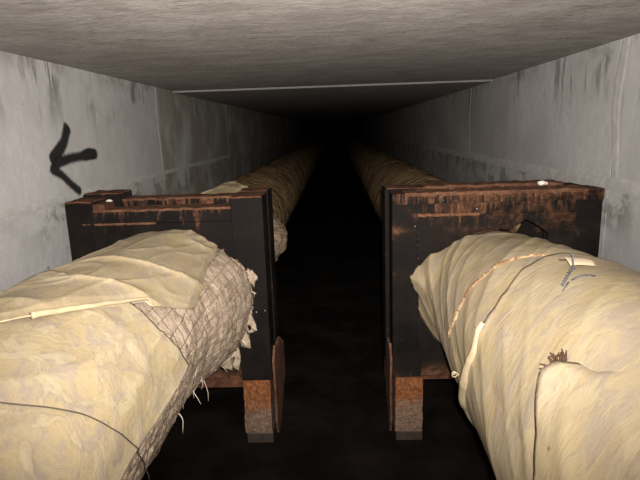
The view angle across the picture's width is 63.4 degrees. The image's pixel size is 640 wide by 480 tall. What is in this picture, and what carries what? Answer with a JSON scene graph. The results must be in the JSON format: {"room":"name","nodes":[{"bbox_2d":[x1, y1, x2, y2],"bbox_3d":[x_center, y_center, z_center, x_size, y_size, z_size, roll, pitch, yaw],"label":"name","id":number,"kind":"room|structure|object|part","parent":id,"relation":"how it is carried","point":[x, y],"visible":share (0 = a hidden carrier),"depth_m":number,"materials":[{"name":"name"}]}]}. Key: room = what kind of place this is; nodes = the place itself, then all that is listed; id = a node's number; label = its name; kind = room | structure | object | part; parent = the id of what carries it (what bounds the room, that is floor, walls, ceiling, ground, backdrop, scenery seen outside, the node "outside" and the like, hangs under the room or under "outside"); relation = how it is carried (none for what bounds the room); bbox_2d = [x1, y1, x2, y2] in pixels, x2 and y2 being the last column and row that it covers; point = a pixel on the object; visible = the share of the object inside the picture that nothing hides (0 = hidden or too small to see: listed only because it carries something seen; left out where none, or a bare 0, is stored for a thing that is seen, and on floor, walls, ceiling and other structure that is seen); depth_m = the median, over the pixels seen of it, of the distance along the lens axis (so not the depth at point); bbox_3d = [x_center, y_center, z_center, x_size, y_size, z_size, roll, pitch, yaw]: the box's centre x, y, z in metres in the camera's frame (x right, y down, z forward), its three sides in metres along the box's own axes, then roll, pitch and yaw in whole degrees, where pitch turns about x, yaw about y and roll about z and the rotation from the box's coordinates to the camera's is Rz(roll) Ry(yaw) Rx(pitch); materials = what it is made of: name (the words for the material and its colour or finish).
{"room":"underground passage","nodes":[
{"label":"underground passage","id":0,"kind":"room"},
{"bbox_2d":[0,51,307,290],"bbox_3d":[-1.455,-2.378,15.646,0.307,2.759,36.499,-1,12,2],"label":"wall","id":1,"kind":"structure","parent":0,"point":[67,133],"depth_m":3.79,"materials":[{"name":"concrete"}]},
{"bbox_2d":[141,160,495,479],"bbox_3d":[0.480,-1.373,15.806,3.610,0.026,36.500,-1,12,2],"label":"floor","id":2,"kind":"structure","parent":0,"point":[335,424],"depth_m":3.92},
{"bbox_2d":[65,187,284,442],"bbox_3d":[-0.875,0.494,3.428,1.214,1.642,0.450,-1,12,2],"label":"support","id":3,"kind":"object","parent":2,"relation":"on","point":[240,223],"visible":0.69,"depth_m":3.15,"materials":[{"name":"black metal"}]},
{"bbox_3d":[-1.409,0.325,3.285,0.165,1.161,0.205,-2,12,2],"label":"post","id":4,"kind":"part","parent":3,"relation":"part of","materials":[{"name":"black metal"}]},
{"bbox_3d":[-1.367,0.265,3.514,0.235,1.181,0.210,-2,12,2],"label":"post","id":5,"kind":"part","parent":3,"relation":"part of","materials":[{"name":"black metal"}]},
{"bbox_2d":[0,139,324,479],"bbox_3d":[-0.514,-1.975,13.821,1.078,0.931,32.216,-1,12,2],"label":"insulated pipe","id":6,"kind":"object","parent":3,"relation":"on","point":[102,351],"visible":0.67,"depth_m":1.71,"materials":[{"name":"fabric"}]},
{"bbox_3d":[-0.908,0.311,3.173,0.910,0.848,0.017,-2,12,2],"label":"reinforcing plate","id":7,"kind":"part","parent":3,"relation":"part of","materials":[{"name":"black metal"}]},
{"bbox_3d":[-0.906,0.350,3.197,1.155,1.095,0.016,-2,12,2],"label":"plate","id":8,"kind":"part","parent":3,"relation":"part of","materials":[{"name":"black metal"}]},
{"bbox_3d":[-0.412,0.297,3.250,0.190,1.165,0.205,-2,12,2],"label":"post","id":9,"kind":"part","parent":3,"relation":"part of","materials":[{"name":"black metal"}]},
{"bbox_3d":[-0.399,0.245,3.481,0.184,1.169,0.210,-2,12,2],"label":"post","id":10,"kind":"part","parent":3,"relation":"part of","materials":[{"name":"black metal"}]},
{"bbox_3d":[-0.396,1.047,3.403,0.178,0.370,0.196,-2,12,2],"label":"leg","id":11,"kind":"part","parent":3,"relation":"part of","materials":[{"name":"metal"}]},
{"bbox_3d":[-0.273,0.940,3.504,0.021,0.600,0.401,-1,12,5],"label":"plate","id":12,"kind":"part","parent":3,"relation":"part of","materials":[{"name":"brown metal"}]},
{"bbox_2d":[382,179,604,439],"bbox_3d":[1.045,0.453,3.359,1.233,1.626,0.454,-1,12,2],"label":"support","id":13,"kind":"object","parent":2,"relation":"on","point":[420,220],"visible":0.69,"depth_m":3.06,"materials":[{"name":"black metal"}]},
{"bbox_3d":[0.458,0.920,3.478,0.021,0.600,0.400,-2,12,2],"label":"plate","id":14,"kind":"part","parent":13,"relation":"part of","materials":[{"name":"brown metal"}]},
{"bbox_3d":[0.527,0.226,3.450,0.202,1.159,0.210,-2,12,2],"label":"post","id":15,"kind":"part","parent":13,"relation":"part of","materials":[{"name":"black metal"}]},
{"bbox_3d":[0.530,0.277,3.224,0.177,1.153,0.193,-2,12,2],"label":"post","id":16,"kind":"part","parent":13,"relation":"part of","materials":[{"name":"black metal"}]},
{"bbox_3d":[0.564,1.022,3.369,0.176,0.370,0.196,-2,12,2],"label":"leg","id":17,"kind":"part","parent":13,"relation":"part of","materials":[{"name":"metal"}]},
{"bbox_2d":[344,138,639,479],"bbox_3d":[1.339,-2.013,13.759,1.011,0.999,32.218,-1,12,2],"label":"insulated pipe","id":18,"kind":"object","parent":13,"relation":"on","point":[539,338],"visible":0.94,"depth_m":1.64,"materials":[{"name":"fabric"}]},
{"bbox_3d":[1.040,0.260,3.106,0.910,0.848,0.017,-2,12,2],"label":"reinforcing plate","id":19,"kind":"part","parent":13,"relation":"part of","materials":[{"name":"black metal"}]},
{"bbox_3d":[1.044,0.285,3.127,1.191,1.125,0.016,-2,12,2],"label":"plate","id":20,"kind":"part","parent":13,"relation":"part of","materials":[{"name":"black metal"}]},
{"bbox_2d":[537,180,547,184],"bbox_3d":[1.341,-0.344,3.120,0.060,0.031,0.046,-1,12,2],"label":"crumb","id":21,"kind":"object","parent":13,"relation":"on","point":[542,182],"visible":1,"depth_m":3.11,"materials":[{"name":"white"}]},
{"bbox_3d":[1.055,0.198,3.524,1.191,1.129,0.016,-2,12,2],"label":"plate","id":22,"kind":"part","parent":13,"relation":"part of","materials":[{"name":"black metal"}]},
{"bbox_3d":[1.540,0.206,3.417,0.235,1.145,0.210,-2,12,2],"label":"post","id":23,"kind":"part","parent":13,"relation":"part of","materials":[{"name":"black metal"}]},
{"bbox_3d":[1.576,0.250,3.188,0.150,1.153,0.193,-2,12,2],"label":"post","id":24,"kind":"part","parent":13,"relation":"part of","materials":[{"name":"black metal"}]},
{"bbox_2d":[0,0,639,122],"bbox_3d":[0.396,-3.895,15.268,4.010,0.318,36.500,-1,12,2],"label":"ceiling","id":25,"kind":"structure","parent":0,"point":[172,45],"depth_m":2.87,"materials":[{"name":"concrete"}]},
{"bbox_2d":[175,80,490,91],"bbox_3d":[0.122,-1.689,5.689,3.470,0.012,0.011,-1,12,2],"label":"trim","id":26,"kind":"structure","parent":25,"relation":"attached to","point":[474,80],"depth_m":5.68,"materials":[{"name":"grey concrete"}]},
{"bbox_2d":[362,33,639,271],"bbox_3d":[2.345,-2.478,15.515,0.306,2.759,36.499,-1,12,2],"label":"wall","id":27,"kind":"structure","parent":0,"point":[574,118],"depth_m":4.13,"materials":[{"name":"concrete"}]}
]}

